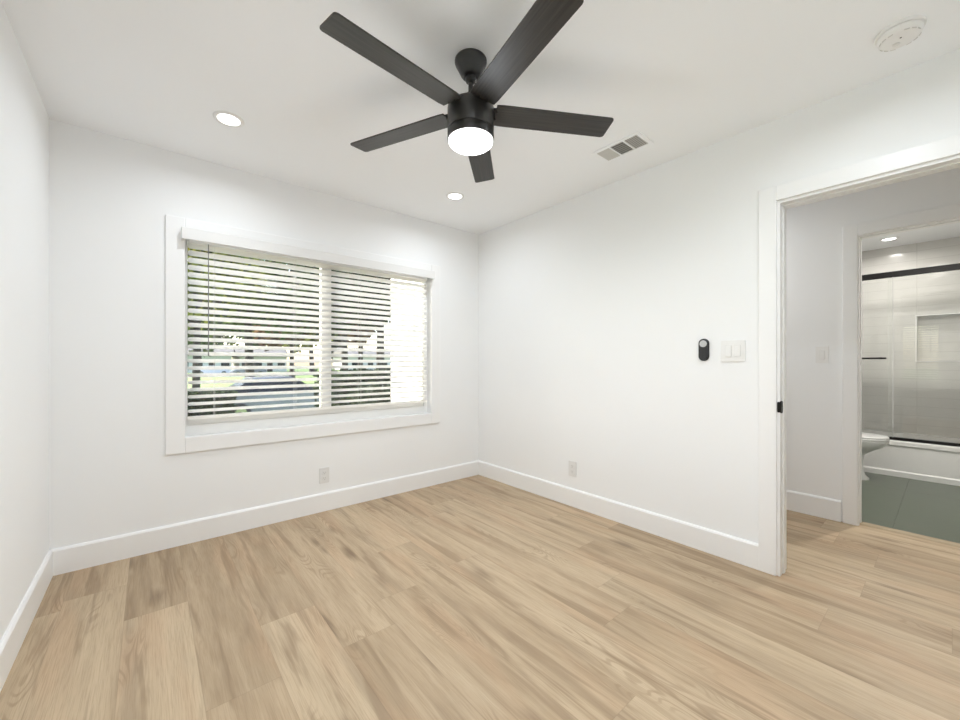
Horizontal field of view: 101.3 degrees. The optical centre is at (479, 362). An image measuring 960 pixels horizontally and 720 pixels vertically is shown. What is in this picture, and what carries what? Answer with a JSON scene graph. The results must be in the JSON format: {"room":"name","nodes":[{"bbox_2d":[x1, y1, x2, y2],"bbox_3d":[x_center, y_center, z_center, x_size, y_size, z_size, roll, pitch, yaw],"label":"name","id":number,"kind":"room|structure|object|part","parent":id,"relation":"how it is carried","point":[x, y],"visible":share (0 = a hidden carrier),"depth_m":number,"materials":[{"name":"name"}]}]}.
{"room":"empty bedroom","nodes":[
{"label":"empty bedroom","id":0,"kind":"room"},
{"bbox_2d":[0,0,48,640],"bbox_3d":[-1.228,-0.081,0.703,0.160,2.440,3.515,0,0,-40],"label":"wall","id":1,"kind":"structure","parent":0,"point":[24,118],"depth_m":1.64,"materials":[{"name":"paint"}]},
{"bbox_2d":[0,550,52,691],"bbox_3d":[-1.161,1.069,0.759,0.015,0.140,3.515,0,0,-40],"label":"baseboard","id":2,"kind":"structure","parent":1,"relation":"attached to","point":[11,642],"depth_m":1.62,"materials":[{"name":"paint"}]},
{"bbox_2d":[49,118,478,549],"bbox_3d":[-1.222,-0.081,3.106,3.260,2.440,0.160,0,0,-40],"label":"wall","id":3,"kind":"structure","parent":0,"point":[111,474],"depth_m":2.38,"materials":[{"name":"paint"}]},
{"bbox_2d":[50,460,478,575],"bbox_3d":[-1.150,1.069,3.052,2.980,0.140,0.015,0,0,-40],"label":"baseboard","id":4,"kind":"structure","parent":3,"relation":"attached to","point":[70,558],"depth_m":2.63,"materials":[{"name":"paint"}]},
{"bbox_2d":[165,215,439,454],"bbox_3d":[-1.196,-0.168,3.107,2.012,1.467,0.163,0,0,-40],"label":"window","id":5,"kind":"structure","parent":3,"relation":"in","point":[178,426],"depth_m":2.73,"materials":[{"name":"paint"}]},
{"bbox_3d":[-1.222,0.386,3.128,1.774,0.040,0.038,0,0,-40],"label":"sash rail","id":6,"kind":"part","parent":5,"relation":"part of","materials":[{"name":"white plastic"}]},
{"bbox_2d":[181,227,434,419],"bbox_3d":[-1.152,-0.233,3.039,1.842,1.192,0.117,0,0,-40],"label":"window blind","id":7,"kind":"object","parent":5,"relation":"attached to","point":[198,239],"visible":1,"depth_m":2.90,"materials":[{"name":"white plastic"}]},
{"bbox_3d":[-1.173,-0.778,3.060,1.754,0.046,0.054,0,0,-40],"label":"head rail","id":8,"kind":"part","parent":7,"relation":"part of","materials":[{"name":"white plastic"}]},
{"bbox_3d":[-1.174,0.354,3.060,1.764,0.018,0.052,0,0,-40],"label":"rail","id":9,"kind":"part","parent":7,"relation":"part of","materials":[{"name":"white"}]},
{"bbox_2d":[319,467,328,483],"bbox_3d":[-1.193,0.867,3.021,0.072,0.118,0.009,0,0,-40],"label":"wall outlet","id":10,"kind":"object","parent":3,"relation":"attached to","point":[323,472],"visible":1,"depth_m":3.02,"materials":[{"name":"plastic"}]},
{"bbox_2d":[391,279,419,401],"bbox_3d":[-0.577,0.269,4.421,0.400,3.340,1.025,0,0,-40],"label":"wall","id":11,"kind":"structure","parent":0,"point":[392,337],"depth_m":4.43,"materials":[{"name":"white paint"}]},
{"bbox_2d":[0,475,959,719],"bbox_3d":[0.844,1.139,1.678,4.269,0.001,4.685,0,0,-40],"label":"floor","id":12,"kind":"structure","parent":0,"point":[477,597],"depth_m":1.72,"materials":[{"name":"brown wood"}]},
{"bbox_2d":[1,0,959,251],"bbox_3d":[1.860,-1.391,2.459,7.429,0.180,5.175,0,0,-40],"label":"ceiling","id":13,"kind":"structure","parent":0,"point":[689,76],"depth_m":1.81,"materials":[{"name":"paint"}]},
{"bbox_2d":[213,111,243,127],"bbox_3d":[-1.344,-1.298,2.107,0.144,0.006,0.144,0,0,-40],"label":"recessed light","id":14,"kind":"object","parent":13,"relation":"in","point":[226,118],"visible":1,"depth_m":2.10,"materials":[{"name":"white plastic"}]},
{"bbox_2d":[446,192,463,199],"bbox_3d":[-0.195,-1.298,3.080,0.144,0.006,0.144,0,0,-40],"label":"recessed light","id":15,"kind":"object","parent":13,"relation":"in","point":[452,195],"visible":1,"depth_m":3.07,"materials":[{"name":"white plastic"}]},
{"bbox_2d":[320,0,613,182],"bbox_3d":[-0.054,-1.113,1.664,1.216,0.377,1.236,0,0,-40],"label":"ceiling fan","id":16,"kind":"object","parent":13,"relation":"hanging from","point":[471,117],"visible":1,"depth_m":1.60,"materials":[{"name":"black metal"}]},
{"bbox_3d":[-0.298,-1.075,1.429,0.116,0.006,0.533,12,8,43],"label":"blade","id":17,"kind":"part","parent":16,"relation":"part of","materials":[{"name":"black wood"}]},
{"bbox_3d":[-0.374,-1.075,1.859,0.533,0.007,0.116,0,9,26],"label":"blade","id":18,"kind":"part","parent":16,"relation":"part of","materials":[{"name":"black wood"}]},
{"bbox_2d":[448,128,492,155],"bbox_3d":[-0.040,-0.943,1.696,0.192,0.038,0.192,0,0,-40],"label":"diffuser","id":19,"kind":"object","parent":16,"relation":"attached to","point":[465,141],"depth_m":1.65,"materials":[{"name":"white glass"}]},
{"bbox_3d":[0.000,-1.075,2.066,0.116,0.006,0.533,-9,-1,6],"label":"blade","id":20,"kind":"part","parent":16,"relation":"part of","materials":[{"name":"black wood"}]},
{"bbox_3d":[0.135,-1.075,1.368,0.116,0.006,0.533,10,-4,-28],"label":"blade","id":21,"kind":"part","parent":16,"relation":"part of","materials":[{"name":"black wood"}]},
{"bbox_3d":[0.326,-1.075,1.761,0.533,0.006,0.116,0,-9,-10],"label":"blade","id":22,"kind":"part","parent":16,"relation":"part of","materials":[{"name":"black wood"}]},
{"bbox_2d":[591,131,653,162],"bbox_3d":[0.860,-1.298,2.389,0.184,0.006,0.310,0,0,-40],"label":"ceiling vent","id":23,"kind":"object","parent":13,"relation":"in","point":[631,143],"visible":1,"depth_m":2.38,"materials":[{"name":"metal"}]},
{"bbox_2d":[879,237,898,240],"bbox_3d":[4.314,-1.298,4.154,0.144,0.006,0.144,0,0,-40],"label":"recessed light","id":24,"kind":"object","parent":13,"relation":"in","point":[889,238],"visible":1,"depth_m":4.15,"materials":[{"name":"white plastic"}]},
{"bbox_2d":[874,15,926,51],"bbox_3d":[1.645,-1.278,1.544,0.142,0.046,0.142,0,0,-40],"label":"smoke detector","id":25,"kind":"object","parent":13,"relation":"attached to","point":[902,32],"visible":1,"depth_m":1.52,"materials":[{"name":"white plastic"}]},
{"bbox_2d":[479,48,959,543],"bbox_3d":[1.162,-0.081,2.708,0.120,2.440,3.515,0,0,-40],"label":"wall","id":26,"kind":"structure","parent":0,"point":[596,307],"depth_m":2.59,"materials":[{"name":"paint"}]},
{"bbox_2d":[569,461,575,476],"bbox_3d":[0.732,0.844,3.121,0.009,0.118,0.072,0,0,-40],"label":"wall outlet","id":27,"kind":"object","parent":26,"relation":"attached to","point":[572,465],"visible":1,"depth_m":3.12,"materials":[{"name":"plastic"}]},
{"bbox_2d":[478,461,758,569],"bbox_3d":[0.758,1.069,3.085,0.015,0.140,2.419,0,0,-40],"label":"baseboard","id":28,"kind":"structure","parent":26,"relation":"attached to","point":[732,548],"depth_m":2.69,"materials":[{"name":"paint"}]},
{"bbox_2d":[699,339,708,360],"bbox_3d":[1.350,-0.075,2.378,0.016,0.134,0.058,0,0,-40],"label":"remote","id":29,"kind":"object","parent":26,"relation":"attached to","point":[703,343],"visible":1,"depth_m":2.37,"materials":[{"name":"black plastic"}]},
{"bbox_2d":[721,340,744,361],"bbox_3d":[1.451,-0.065,2.261,0.012,0.121,0.122,0,0,-40],"label":"light switch","id":30,"kind":"object","parent":26,"relation":"attached to","point":[733,350],"visible":1,"depth_m":2.26,"materials":[{"name":"white plastic"}]},
{"bbox_2d":[759,134,959,575],"bbox_3d":[1.910,0.100,1.817,0.156,2.079,1.016,0,0,-40],"label":"door frame","id":31,"kind":"structure","parent":26,"relation":"in","point":[941,155],"depth_m":2.10,"materials":[{"name":"paint"}]},
{"bbox_3d":[1.602,0.239,2.104,0.038,0.064,0.017,0,0,-40],"label":"strike plate","id":32,"kind":"part","parent":31,"relation":"part of","materials":[{"name":"black metal"}]},
{"bbox_2d":[787,168,959,521],"bbox_3d":[2.756,-0.081,2.705,0.120,2.440,3.800,0,0,-40],"label":"wall","id":33,"kind":"structure","parent":0,"point":[814,230],"depth_m":2.90,"materials":[{"name":"paint"}]},
{"bbox_2d":[787,490,840,521],"bbox_3d":[2.030,1.064,3.465,0.015,0.150,1.703,0,0,-40],"label":"baseboard","id":34,"kind":"structure","parent":33,"relation":"attached to","point":[823,507],"depth_m":2.92,"materials":[{"name":"paint"}]},
{"bbox_2d":[816,346,828,362],"bbox_3d":[2.512,-0.055,2.893,0.012,0.121,0.074,0,0,-40],"label":"light switch","id":35,"kind":"object","parent":33,"relation":"attached to","point":[822,353],"visible":1,"depth_m":2.89,"materials":[{"name":"white plastic"}]},
{"bbox_2d":[843,204,959,525],"bbox_3d":[2.935,0.087,2.492,0.156,2.103,0.931,0,0,-40],"label":"door frame","id":36,"kind":"structure","parent":33,"relation":"in","point":[853,235],"depth_m":2.76,"materials":[{"name":"paint"}]},
{"bbox_2d":[859,522,959,547],"bbox_3d":[2.934,1.135,2.492,0.078,0.009,0.765,0,0,-40],"label":"trim","id":37,"kind":"structure","parent":33,"relation":"attached to","point":[901,532],"depth_m":2.58,"materials":[{"name":"brown wood"}]},
{"bbox_2d":[862,237,959,437],"bbox_3d":[4.766,-0.081,4.424,0.150,2.440,1.550,0,0,-40],"label":"wall","id":38,"kind":"structure","parent":0,"point":[900,393],"depth_m":4.34,"materials":[{"name":"white tile"}]},
{"bbox_2d":[915,312,959,361],"bbox_3d":[4.958,-0.260,4.083,0.014,0.510,0.600,0,0,-40],"label":"niche","id":39,"kind":"object","parent":38,"relation":"attached to","point":[959,312],"visible":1,"depth_m":4.30,"materials":[{"name":"white tile"}]},
{"bbox_2d":[862,472,959,542],"bbox_3d":[3.467,1.138,3.301,1.825,0.004,1.600,0,0,-40],"label":"floor","id":40,"kind":"structure","parent":0,"point":[926,508],"depth_m":3.10,"materials":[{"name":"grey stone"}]},
{"bbox_2d":[862,432,889,479],"bbox_3d":[3.615,0.751,3.976,0.400,0.775,0.726,0,0,-40],"label":"toilet","id":41,"kind":"object","parent":40,"relation":"on","point":[871,442],"visible":0.17,"depth_m":3.72,"materials":[{"name":"white ceramic"}]},
{"bbox_3d":[3.687,0.732,3.890,0.376,0.017,0.501,0,0,-40],"label":"seat","id":42,"kind":"part","parent":41,"relation":"part of","materials":[{"name":"white ceramic"}]},
{"bbox_3d":[3.687,0.710,3.890,0.374,0.022,0.500,0,0,-40],"label":"lid","id":43,"kind":"part","parent":41,"relation":"part of","materials":[{"name":"white ceramic"}]},
{"bbox_3d":[1.808,1.230,2.513,7.139,0.178,4.965,0,0,-40],"label":"floor slab","id":44,"kind":"structure","parent":0,"visible":0},
{"bbox_2d":[862,429,959,485],"bbox_3d":[4.428,0.960,4.141,0.728,0.358,1.546,0,0,-40],"label":"bathtub","id":45,"kind":"object","parent":44,"relation":"on","point":[936,463],"visible":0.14,"depth_m":3.85,"materials":[{"name":"white ceramic"}]},
{"bbox_2d":[862,263,959,446],"bbox_3d":[4.181,-0.068,3.934,0.084,1.696,1.546,0,0,-40],"label":"shower door","id":46,"kind":"structure","parent":45,"relation":"on","point":[951,267],"depth_m":3.85,"materials":[{"name":"black metal"}]},
{"bbox_3d":[4.196,-0.887,3.945,0.040,0.057,1.546,0,0,-40],"label":"rail","id":47,"kind":"part","parent":46,"relation":"part of","materials":[{"name":"black metal"}]},
{"bbox_2d":[862,429,959,444],"bbox_3d":[4.446,0.920,4.155,0.683,0.278,1.546,0,0,-40],"label":"bathtub rim","id":48,"kind":"object","parent":45,"relation":"in","point":[886,433],"depth_m":4.26,"materials":[{"name":"white ceramic"}]},
{"label":"outside","id":49,"kind":"structure","parent":0,"visible":0},
{"bbox_2d":[188,365,337,412],"bbox_3d":[-41.306,2.089,95.884,380.000,0.300,320.000,0,0,-40],"label":"lawn","id":50,"kind":"structure","parent":49,"point":[296,370],"depth_m":47.15,"materials":[{"name":"green plant"}]},
{"bbox_2d":[188,344,233,372],"bbox_3d":[-54.616,-0.861,77.534,9.600,5.600,10.200,0,0,-40],"label":"house","id":51,"kind":"structure","parent":50,"relation":"on","point":[215,350],"depth_m":75.45,"materials":[{"name":"white paint"}]},
{"bbox_2d":[188,390,237,415],"bbox_3d":[-7.500,1.323,10.399,1.805,1.231,1.110,0,0,-40],"label":"bush","id":52,"kind":"object","parent":50,"relation":"on","point":[214,391],"visible":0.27,"depth_m":10.32,"materials":[{"name":"green plant"}]},
{"bbox_2d":[188,315,243,365],"bbox_3d":[-44.549,-5.347,63.851,12.590,14.572,14.949,0,0,-40],"label":"tree","id":53,"kind":"object","parent":50,"relation":"on","point":[210,322],"visible":0.11,"depth_m":62.62,"materials":[{"name":"green plant"}]},
{"bbox_2d":[188,248,269,387],"bbox_3d":[-14.821,-2.994,20.349,6.678,9.866,5.201,0,0,10],"label":"tree","id":54,"kind":"object","parent":50,"relation":"on","point":[194,271],"visible":0.1,"depth_m":20.01,"materials":[{"name":"green plant"}]},
{"bbox_3d":[-14.848,-4.366,20.331,6.658,7.123,5.178,0,0,11],"label":"crown","id":55,"kind":"part","parent":54,"relation":"part of","materials":[{"name":"green plant"}]},
{"bbox_2d":[238,323,267,345],"bbox_3d":[-57.807,-7.411,103.201,13.706,18.700,11.893,0,0,-40],"label":"tree","id":56,"kind":"object","parent":50,"relation":"on","point":[254,344],"visible":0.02,"depth_m":100.37,"materials":[{"name":"green plant"}]},
{"bbox_2d":[203,256,309,376],"bbox_3d":[-19.176,-4.436,34.020,9.649,12.750,10.208,0,0,-40],"label":"tree","id":57,"kind":"object","parent":50,"relation":"on","point":[265,299],"visible":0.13,"depth_m":33.27,"materials":[{"name":"green plant"}]},
{"bbox_3d":[-19.077,-6.103,34.081,9.419,8.510,10.242,0,0,-40],"label":"crown","id":58,"kind":"part","parent":57,"relation":"part of","materials":[{"name":"green plant"}]},
{"bbox_2d":[232,345,287,371],"bbox_3d":[-47.017,-0.761,83.911,9.600,5.400,10.200,0,0,-40],"label":"house","id":59,"kind":"structure","parent":50,"relation":"on","point":[235,350],"depth_m":81.30,"materials":[{"name":"white paint"}]},
{"bbox_3d":[-43.284,0.889,81.136,1.000,2.100,0.050,0,0,-40],"label":"door","id":60,"kind":"part","parent":59,"relation":"part of","materials":[{"name":"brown wood"}]},
{"bbox_2d":[252,313,312,377],"bbox_3d":[-23.890,-4.495,49.529,8.761,12.869,9.547,0,0,-22],"label":"tree","id":61,"kind":"object","parent":50,"relation":"on","point":[268,325],"visible":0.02,"depth_m":46.98,"materials":[{"name":"green plant"}]},
{"bbox_3d":[-24.237,-6.092,49.206,8.081,9.676,10.279,0,0,-40],"label":"crown","id":62,"kind":"part","parent":61,"relation":"part of","materials":[{"name":"green plant"}]},
{"bbox_2d":[284,263,358,370],"bbox_3d":[-8.401,-4.546,24.933,7.810,12.970,7.893,0,0,-40],"label":"tree","id":63,"kind":"object","parent":50,"relation":"on","point":[308,309],"visible":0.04,"depth_m":22.31,"materials":[{"name":"green plant"}]},
{"bbox_3d":[-8.410,-6.233,24.926,7.833,9.596,7.893,0,0,-40],"label":"crown","id":64,"kind":"part","parent":63,"relation":"part of","materials":[{"name":"green plant"}]},
{"bbox_2d":[331,334,340,359],"bbox_3d":[-41.629,-7.741,110.227,9.874,19.359,13.237,0,0,-40],"label":"tree","id":65,"kind":"object","parent":50,"relation":"on","point":[332,346],"visible":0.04,"depth_m":106.61,"materials":[{"name":"green plant"}]},
{"bbox_2d":[312,268,390,369],"bbox_3d":[-3.299,-2.454,13.624,4.213,8.786,4.668,0,0,-40],"label":"tree","id":66,"kind":"object","parent":50,"relation":"on","point":[334,317],"visible":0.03,"depth_m":13.23,"materials":[{"name":"green plant"}]},
{"bbox_3d":[-3.278,-3.995,13.600,4.213,5.703,4.605,0,0,-40],"label":"crown","id":67,"kind":"part","parent":66,"relation":"part of","materials":[{"name":"green plant"}]},
{"bbox_2d":[340,324,376,369],"bbox_3d":[-12.843,-5.070,44.044,8.854,14.019,6.924,0,0,-40],"label":"tree","id":68,"kind":"object","parent":50,"relation":"on","point":[359,330],"visible":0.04,"depth_m":43.35,"materials":[{"name":"green plant"}]},
{"bbox_3d":[-12.823,-6.919,44.016,8.676,10.321,6.772,0,0,-40],"label":"crown","id":69,"kind":"part","parent":68,"relation":"part of","materials":[{"name":"green plant"}]},
{"bbox_2d":[333,347,390,369],"bbox_3d":[-28.442,-0.861,102.111,17.000,5.600,10.200,0,0,-40],"label":"house","id":70,"kind":"structure","parent":50,"relation":"on","point":[334,352],"depth_m":97.49,"materials":[{"name":"white paint"}]},
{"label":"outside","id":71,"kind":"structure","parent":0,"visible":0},
{"bbox_3d":[3.645,1.929,1.101,17.000,0.020,21.000,0,0,-40],"label":"path concrete","id":72,"kind":"object","parent":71,"visible":0},
{"bbox_2d":[313,368,390,406],"bbox_3d":[-2.274,1.017,7.598,1.609,1.843,1.109,0,0,-40],"label":"bush","id":73,"kind":"object","parent":72,"relation":"on","point":[341,369],"visible":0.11,"depth_m":7.19,"materials":[{"name":"green plant"}]},
{"bbox_2d":[347,384,390,404],"bbox_3d":[-1.401,1.127,6.001,0.983,1.624,0.977,0,0,-40],"label":"bush","id":74,"kind":"object","parent":72,"relation":"on","point":[370,385],"visible":0.11,"depth_m":5.73,"materials":[{"name":"green plant"}]},
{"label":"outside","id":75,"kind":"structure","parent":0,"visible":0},
{"bbox_3d":[-8.494,1.929,12.454,15.000,0.020,2.800,0,0,-40],"label":"driveway","id":76,"kind":"object","parent":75,"visible":0},
{"bbox_2d":[213,376,348,412],"bbox_3d":[-7.022,1.204,13.900,4.480,1.430,1.810,0,0,-40],"label":"car","id":77,"kind":"object","parent":76,"relation":"on","point":[257,377],"visible":0.19,"depth_m":13.06,"materials":[{"name":"silver metal"}]},
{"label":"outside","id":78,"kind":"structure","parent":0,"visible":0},
{"bbox_2d":[188,375,288,377],"bbox_3d":[-22.020,1.929,72.905,380.000,0.020,16.000,0,0,-40],"label":"street","id":79,"kind":"structure","parent":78,"point":[273,375],"depth_m":53.45,"materials":[{"name":"grey asphalt"}]},
{"bbox_2d":[200,370,229,372],"bbox_3d":[-39.588,1.204,58.161,4.480,1.430,1.810,0,0,-40],"label":"car","id":80,"kind":"object","parent":79,"relation":"on","point":[201,371],"visible":0.41,"depth_m":57.71,"materials":[{"name":"white paint"}]},
{"bbox_2d":[230,369,266,372],"bbox_3d":[-33.927,1.204,57.690,4.480,1.430,1.810,0,0,-40],"label":"car","id":81,"kind":"object","parent":79,"relation":"on","point":[237,370],"visible":0.34,"depth_m":56.54,"materials":[{"name":"silver metal"}]},
{"bbox_2d":[280,327,337,371],"bbox_3d":[-30.008,-6.483,69.313,10.305,16.843,10.210,0,0,-40],"label":"tree","id":82,"kind":"object","parent":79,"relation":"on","point":[283,345],"visible":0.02,"depth_m":68.55,"materials":[{"name":"green plant"}]},
{"bbox_3d":[-30.377,-8.233,69.751,10.114,13.343,8.801,0,0,-40],"label":"crown","id":83,"kind":"part","parent":82,"relation":"part of","materials":[{"name":"green plant"}]}
]}

